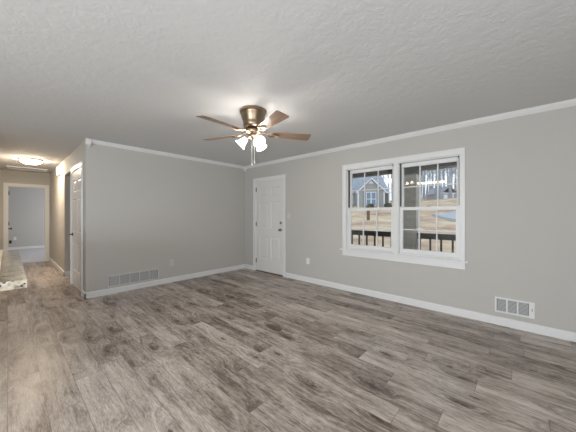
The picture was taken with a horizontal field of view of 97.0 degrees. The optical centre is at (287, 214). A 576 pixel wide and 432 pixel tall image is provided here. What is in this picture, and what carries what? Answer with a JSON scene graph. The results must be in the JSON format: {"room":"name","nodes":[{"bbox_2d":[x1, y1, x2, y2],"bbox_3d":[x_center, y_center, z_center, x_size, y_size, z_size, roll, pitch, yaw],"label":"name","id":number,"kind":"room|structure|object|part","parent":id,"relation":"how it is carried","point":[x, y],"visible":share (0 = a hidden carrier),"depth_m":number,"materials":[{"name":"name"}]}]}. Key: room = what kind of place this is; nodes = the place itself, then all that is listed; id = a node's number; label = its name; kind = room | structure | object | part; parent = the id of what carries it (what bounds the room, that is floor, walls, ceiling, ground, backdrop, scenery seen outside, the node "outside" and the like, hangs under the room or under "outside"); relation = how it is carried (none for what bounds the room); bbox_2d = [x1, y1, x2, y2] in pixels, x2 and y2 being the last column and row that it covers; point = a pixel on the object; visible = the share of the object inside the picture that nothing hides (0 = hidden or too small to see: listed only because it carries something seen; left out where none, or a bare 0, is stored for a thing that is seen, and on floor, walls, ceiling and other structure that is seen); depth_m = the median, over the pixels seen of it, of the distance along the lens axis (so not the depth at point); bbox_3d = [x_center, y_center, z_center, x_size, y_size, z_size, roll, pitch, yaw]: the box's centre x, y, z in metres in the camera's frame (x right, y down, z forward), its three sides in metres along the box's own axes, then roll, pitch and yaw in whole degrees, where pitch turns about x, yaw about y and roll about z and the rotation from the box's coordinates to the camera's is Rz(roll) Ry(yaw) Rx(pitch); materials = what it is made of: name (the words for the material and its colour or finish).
{"room":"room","nodes":[
{"label":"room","id":0,"kind":"room"},
{"bbox_2d":[0,169,49,260],"bbox_3d":[-6.560,0.061,7.528,0.120,2.478,5.516,0,0,42],"label":"wall","id":1,"kind":"structure","parent":0,"point":[6,176],"depth_m":6.79,"materials":[{"name":"grey paint"}]},
{"bbox_2d":[3,182,48,260],"bbox_3d":[-7.088,0.233,6.930,0.143,2.134,0.866,0,0,42],"label":"trim","id":2,"kind":"structure","parent":1,"relation":"attached to","point":[5,185],"depth_m":6.79,"materials":[{"name":"white paint"}]},
{"bbox_2d":[8,186,44,247],"bbox_3d":[-9.870,0.061,9.985,0.120,2.478,4.700,0,0,42],"label":"wall","id":3,"kind":"structure","parent":0,"point":[26,206],"depth_m":9.75,"materials":[{"name":"grey paint"}]},
{"bbox_2d":[8,245,44,249],"bbox_3d":[-9.854,1.253,9.903,0.015,0.094,4.600,0,0,42],"label":"baseboard","id":4,"kind":"structure","parent":3,"relation":"attached to","point":[40,246],"depth_m":9.74,"materials":[{"name":"white paint"}]},
{"bbox_2d":[50,141,83,289],"bbox_3d":[-4.947,0.061,5.680,4.753,2.478,0.120,0,0,42],"label":"wall","id":5,"kind":"structure","parent":0,"point":[59,185],"depth_m":5.62,"materials":[{"name":"grey paint"}]},
{"bbox_2d":[56,166,60,175],"bbox_3d":[-5.287,-1.005,5.869,0.170,0.190,0.058,0,0,42],"label":"door chime","id":6,"kind":"object","parent":5,"relation":"attached to","point":[58,169],"visible":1,"depth_m":5.82,"materials":[{"name":"white plastic"}]},
{"bbox_2d":[50,258,85,297],"bbox_3d":[-4.902,1.253,5.629,4.888,0.094,0.135,0,0,42],"label":"baseboard","id":7,"kind":"structure","parent":5,"relation":"attached to","point":[66,273],"depth_m":5.52,"materials":[{"name":"white paint"}]},
{"bbox_2d":[69,168,80,291],"bbox_3d":[-3.696,0.255,4.451,0.922,2.055,0.098,0,0,42],"label":"door","id":8,"kind":"structure","parent":5,"relation":"in","point":[76,176],"depth_m":4.48,"materials":[{"name":"white paint"}]},
{"bbox_2d":[70,161,82,295],"bbox_3d":[-3.661,0.222,4.496,1.067,2.157,0.143,0,0,42],"label":"trim","id":9,"kind":"structure","parent":5,"relation":"attached to","point":[78,166],"depth_m":4.23,"materials":[{"name":"white paint"}]},
{"bbox_2d":[84,140,244,291],"bbox_3d":[-2.142,0.061,5.144,0.120,2.478,3.100,0,0,42],"label":"wall","id":10,"kind":"structure","parent":0,"point":[143,211],"depth_m":4.73,"materials":[{"name":"grey paint"}]},
{"bbox_2d":[85,138,90,146],"bbox_3d":[-3.100,-1.115,3.959,0.056,0.125,0.068,0,0,42],"label":"trim","id":11,"kind":"structure","parent":10,"relation":"attached to","point":[87,141],"depth_m":3.94,"materials":[{"name":"white paint"}]},
{"bbox_2d":[108,268,158,287],"bbox_3d":[-2.677,1.091,4.457,0.012,0.193,0.795,0,0,42],"label":"air vent","id":12,"kind":"object","parent":10,"relation":"in","point":[145,275],"visible":1,"depth_m":4.43,"materials":[{"name":"grey metal"}]},
{"bbox_2d":[84,264,244,298],"bbox_3d":[-2.097,1.253,5.093,0.015,0.094,3.115,0,0,42],"label":"baseboard","id":13,"kind":"structure","parent":10,"relation":"attached to","point":[97,293],"depth_m":4.70,"materials":[{"name":"white paint"}]},
{"bbox_2d":[91,139,243,168],"bbox_3d":[-2.079,-1.149,5.088,0.048,0.058,2.978,0,0,42],"label":"trim","id":14,"kind":"structure","parent":10,"relation":"attached to","point":[97,142],"depth_m":4.74,"materials":[{"name":"white paint"}]},
{"bbox_2d":[0,0,575,172],"bbox_3d":[-4.412,-1.238,4.312,15.830,0.120,7.686,0,0,42],"label":"ceiling","id":15,"kind":"structure","parent":0,"point":[135,73],"depth_m":2.08,"materials":[{"name":"white paint"}]},
{"bbox_2d":[7,165,47,171],"bbox_3d":[-6.635,-1.167,6.497,0.480,0.022,0.720,0,0,42],"label":"attic hatch","id":16,"kind":"object","parent":15,"relation":"attached to","point":[8,167],"visible":1,"depth_m":6.47,"materials":[{"name":"white paint"}]},
{"bbox_3d":[-6.635,-1.173,6.497,0.360,0.010,0.600,0,0,42],"label":"hatch panel","id":17,"kind":"part","parent":16,"relation":"part of","materials":[{"name":"white paint"}]},
{"bbox_2d":[18,158,42,163],"bbox_3d":[-5.473,-1.129,5.427,0.380,0.098,0.380,0,0,42],"label":"ceiling lamp","id":18,"kind":"object","parent":15,"relation":"attached to","point":[24,160],"visible":1,"depth_m":5.33,"materials":[{"name":"white glass"}]},
{"bbox_2d":[196,105,310,165],"bbox_3d":[-0.416,-0.864,2.846,1.305,0.629,1.255,0,0,42],"label":"ceiling fan","id":19,"kind":"object","parent":15,"relation":"hanging from","point":[253,117],"visible":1,"depth_m":2.79,"materials":[{"name":"brown wood"}]},
{"bbox_3d":[-0.674,-0.920,2.547,0.145,0.006,0.463,16,10,39],"label":"blade","id":20,"kind":"part","parent":19,"relation":"part of","materials":[{"name":"brown wood"}]},
{"bbox_3d":[-0.795,-0.920,3.046,0.463,0.006,0.145,0,12,22],"label":"blade","id":21,"kind":"part","parent":19,"relation":"part of","materials":[{"name":"brown wood"}]},
{"bbox_3d":[-0.359,-0.920,3.316,0.145,0.006,0.463,-12,-1,4],"label":"blade","id":22,"kind":"part","parent":19,"relation":"part of","materials":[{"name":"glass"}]},
{"bbox_3d":[-0.162,-0.920,2.509,0.145,0.006,0.463,14,-7,-31],"label":"blade","id":23,"kind":"part","parent":19,"relation":"part of","materials":[{"name":"brown wood"}]},
{"bbox_3d":[0.033,-0.920,2.984,0.463,0.006,0.145,0,-12,-14],"label":"blade","id":24,"kind":"part","parent":19,"relation":"part of","materials":[{"name":"brown wood"}]},
{"bbox_2d":[0,248,575,431],"bbox_3d":[-4.412,1.360,4.312,15.830,0.120,7.686,0,0,42],"label":"floor","id":25,"kind":"structure","parent":0,"point":[239,350],"depth_m":2.23,"materials":[{"name":"grey wood"}]},
{"bbox_2d":[245,106,575,332],"bbox_3d":[-1.878,0.061,7.100,15.830,2.478,0.150,0,0,42],"label":"wall","id":26,"kind":"structure","parent":0,"point":[520,172],"depth_m":3.11,"materials":[{"name":"grey paint"}]},
{"bbox_2d":[256,179,282,274],"bbox_3d":[-0.435,0.257,5.684,0.875,2.050,0.113,0,0,42],"label":"door","id":27,"kind":"structure","parent":26,"relation":"in","point":[269,223],"depth_m":5.66,"materials":[{"name":"white paint"}]},
{"bbox_2d":[253,174,285,276],"bbox_3d":[-0.385,0.227,5.728,1.019,2.147,0.173,0,0,42],"label":"trim","id":28,"kind":"structure","parent":26,"relation":"attached to","point":[283,176],"depth_m":5.76,"materials":[{"name":"white paint"}]},
{"bbox_2d":[256,270,282,275],"bbox_3d":[-0.381,1.292,5.732,0.867,0.016,0.162,0,0,42],"label":"trim","id":29,"kind":"structure","parent":26,"relation":"attached to","point":[256,270],"depth_m":5.65,"materials":[{"name":"brown wood"}]},
{"bbox_2d":[347,163,393,253],"bbox_3d":[1.352,-0.098,4.158,0.797,1.365,0.130,0,0,42],"label":"window","id":30,"kind":"structure","parent":26,"relation":"in","point":[350,172],"depth_m":4.16,"materials":[{"name":"white paint"}]},
{"bbox_3d":[1.331,0.224,4.135,0.765,0.678,0.034,0,0,42],"label":"sash","id":31,"kind":"part","parent":30,"relation":"part of","materials":[{"name":"white paint"}]},
{"bbox_3d":[1.363,-0.419,4.171,0.765,0.689,0.034,0,0,42],"label":"sash","id":32,"kind":"part","parent":30,"relation":"part of","materials":[{"name":"white paint"}]},
{"bbox_2d":[342,147,464,260],"bbox_3d":[1.632,-0.136,3.865,1.756,1.441,0.136,0,0,42],"label":"trim","id":33,"kind":"structure","parent":26,"relation":"attached to","point":[461,151],"depth_m":3.79,"materials":[{"name":"white paint"}]},
{"bbox_2d":[340,248,468,269],"bbox_3d":[1.596,0.651,3.825,1.756,0.086,0.024,0,0,42],"label":"trim","id":34,"kind":"structure","parent":26,"relation":"attached to","point":[447,264],"depth_m":3.69,"materials":[{"name":"white paint"}]},
{"bbox_2d":[245,264,575,341],"bbox_3d":[1.395,1.253,4.014,6.635,0.094,0.015,0,0,42],"label":"baseboard","id":35,"kind":"structure","parent":26,"relation":"attached to","point":[534,328],"depth_m":3.32,"materials":[{"name":"white paint"}]},
{"bbox_2d":[245,99,575,168],"bbox_3d":[1.406,-1.149,3.982,6.575,0.058,0.048,0,0,42],"label":"trim","id":36,"kind":"structure","parent":26,"relation":"attached to","point":[568,103],"depth_m":3.38,"materials":[{"name":"white paint"}]},
{"bbox_2d":[398,154,459,259],"bbox_3d":[1.977,-0.098,3.589,0.778,1.365,0.130,0,0,42],"label":"window","id":37,"kind":"structure","parent":26,"relation":"in","point":[453,158],"depth_m":3.56,"materials":[{"name":"white paint"}]},
{"bbox_3d":[1.956,0.224,3.566,0.746,0.678,0.034,0,0,42],"label":"sash","id":38,"kind":"part","parent":37,"relation":"part of","materials":[{"name":"white paint"}]},
{"bbox_3d":[1.989,-0.419,3.602,0.746,0.689,0.034,0,0,42],"label":"sash","id":39,"kind":"part","parent":37,"relation":"part of","materials":[{"name":"white paint"}]},
{"bbox_2d":[495,296,534,318],"bbox_3d":[2.591,1.060,2.923,0.340,0.176,0.020,0,0,42],"label":"air vent","id":40,"kind":"object","parent":26,"relation":"in","point":[503,305],"visible":1,"depth_m":2.92,"materials":[{"name":"white metal"}]},
{"bbox_3d":[-2.712,0.865,1.803,1.600,0.870,0.140,0,0,42],"label":"wall","id":41,"kind":"structure","parent":0,"visible":0},
{"bbox_2d":[0,250,26,290],"bbox_3d":[-2.482,0.398,1.863,1.860,0.065,0.738,0,0,42],"label":"countertop","id":42,"kind":"structure","parent":41,"relation":"on","point":[12,273],"depth_m":1.71,"materials":[{"name":"stone"}]},
{"label":"outside","id":43,"kind":"structure","parent":0,"visible":0},
{"bbox_2d":[351,198,456,252],"bbox_3d":[52.847,-5.395,80.134,219.294,14.630,177.589,0,0,42],"label":"ground","id":44,"kind":"structure","parent":43,"point":[427,220],"depth_m":21.05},
{"bbox_2d":[367,206,369,219],"bbox_3d":[7.716,-0.189,24.500,0.280,1.400,0.280,0,0,42],"label":"wooden post","id":45,"kind":"object","parent":44,"relation":"on","point":[368,212],"visible":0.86,"depth_m":24.44,"materials":[{"name":"brown wood"}]},
{"bbox_2d":[353,175,391,206],"bbox_3d":[10.871,-3.970,44.470,11.300,6.140,9.660,0,0,0],"label":"house","id":46,"kind":"structure","parent":44,"relation":"on","point":[371,196],"depth_m":40.00,"materials":[{"name":"grey wood"}]},
{"bbox_3d":[12.621,-2.475,39.996,0.620,2.030,0.032,0,0,0],"label":"pane","id":47,"kind":"part","parent":46,"relation":"part of","materials":[{"name":"blue"}]},
{"bbox_3d":[13.421,-2.475,39.996,0.620,2.030,0.032,0,0,0],"label":"pane","id":48,"kind":"part","parent":46,"relation":"part of","materials":[{"name":"blue"}]},
{"bbox_2d":[421,171,423,198],"bbox_3d":[26.251,-19.693,53.673,13.284,34.542,16.113,0,0,-30],"label":"bare tree","id":49,"kind":"object","parent":44,"relation":"on","point":[422,175],"visible":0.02,"depth_m":52.72,"materials":[{"name":"grey plant"}]},
{"bbox_2d":[423,170,428,199],"bbox_3d":[34.369,-14.714,63.377,11.694,23.027,11.622,0,0,-36],"label":"bare tree","id":50,"kind":"object","parent":44,"relation":"on","point":[428,170],"visible":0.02,"depth_m":62.47,"materials":[{"name":"grey plant"}]},
{"bbox_2d":[425,170,431,198],"bbox_3d":[50.427,-21.695,92.259,14.181,32.349,14.147,0,0,-19],"label":"bare tree","id":51,"kind":"object","parent":44,"relation":"on","point":[427,170],"visible":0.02,"depth_m":94.13,"materials":[{"name":"grey plant"}]},
{"bbox_2d":[434,169,436,199],"bbox_3d":[30.578,-19.564,55.261,12.932,33.626,15.686,0,0,-1],"label":"bare tree","id":52,"kind":"object","parent":44,"relation":"on","point":[435,192],"visible":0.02,"depth_m":53.97,"materials":[{"name":"grey plant"}]},
{"bbox_2d":[439,169,441,198],"bbox_3d":[30.658,-14.373,52.593,11.802,23.241,11.730,0,0,-16],"label":"bare tree","id":53,"kind":"object","parent":44,"relation":"on","point":[439,169],"visible":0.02,"depth_m":52.92,"materials":[{"name":"grey plant"}]},
{"bbox_2d":[425,186,456,199],"bbox_3d":[38.665,-4.770,64.274,5.100,4.540,5.350,0,0,-12],"label":"house","id":54,"kind":"structure","parent":44,"relation":"on","point":[430,195],"depth_m":62.65,"materials":[{"name":"grey"}]},
{"bbox_2d":[449,168,451,197],"bbox_3d":[32.892,-19.140,58.010,19.196,31.938,14.266,0,0,28],"label":"bare tree","id":55,"kind":"object","parent":44,"relation":"on","point":[450,182],"visible":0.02,"depth_m":57.06,"materials":[{"name":"grey plant"}]},
{"bbox_2d":[452,167,456,189],"bbox_3d":[57.661,-21.458,91.683,13.538,30.957,13.571,0,0,5],"label":"bare tree","id":56,"kind":"object","parent":44,"relation":"on","point":[455,167],"visible":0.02,"depth_m":89.82,"materials":[{"name":"grey plant"}]},
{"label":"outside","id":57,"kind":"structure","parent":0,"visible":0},
{"bbox_2d":[432,211,455,221],"bbox_3d":[24.306,-0.326,30.120,25.392,2.944,8.222,0,0,-44],"label":"road","id":58,"kind":"structure","parent":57,"point":[450,216],"depth_m":24.61,"materials":[{"name":"grey asphalt"}]},
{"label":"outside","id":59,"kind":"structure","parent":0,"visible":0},
{"bbox_3d":[2.292,1.510,4.752,15.000,0.180,1.984,0,0,42],"label":"floor","id":60,"kind":"structure","parent":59,"visible":0},
{"bbox_2d":[403,169,421,249],"bbox_3d":[2.631,0.242,5.474,0.360,2.355,0.360,0,0,42],"label":"porch column","id":61,"kind":"structure","parent":60,"relation":"on","point":[411,177],"depth_m":5.34,"materials":[{"name":"wood"}]},
{"bbox_2d":[351,230,455,252],"bbox_3d":[2.791,0.855,5.301,12.000,0.950,0.100,0,0,42],"label":"porch railing","id":62,"kind":"object","parent":61,"relation":"attached to","point":[383,234],"visible":0.1,"depth_m":5.32,"materials":[{"name":"grey metal"}]},
{"bbox_3d":[2.791,0.438,5.301,12.000,0.115,0.100,0,0,42],"label":"rail","id":63,"kind":"part","parent":62,"relation":"part of","materials":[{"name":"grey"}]},
{"bbox_2d":[353,162,456,177],"bbox_3d":[2.798,-1.127,5.308,15.000,0.385,0.260,0,0,42],"label":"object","id":64,"kind":"structure","parent":61,"relation":"on","point":[450,164],"depth_m":5.32,"materials":[{"name":"grey paint"}]}
]}

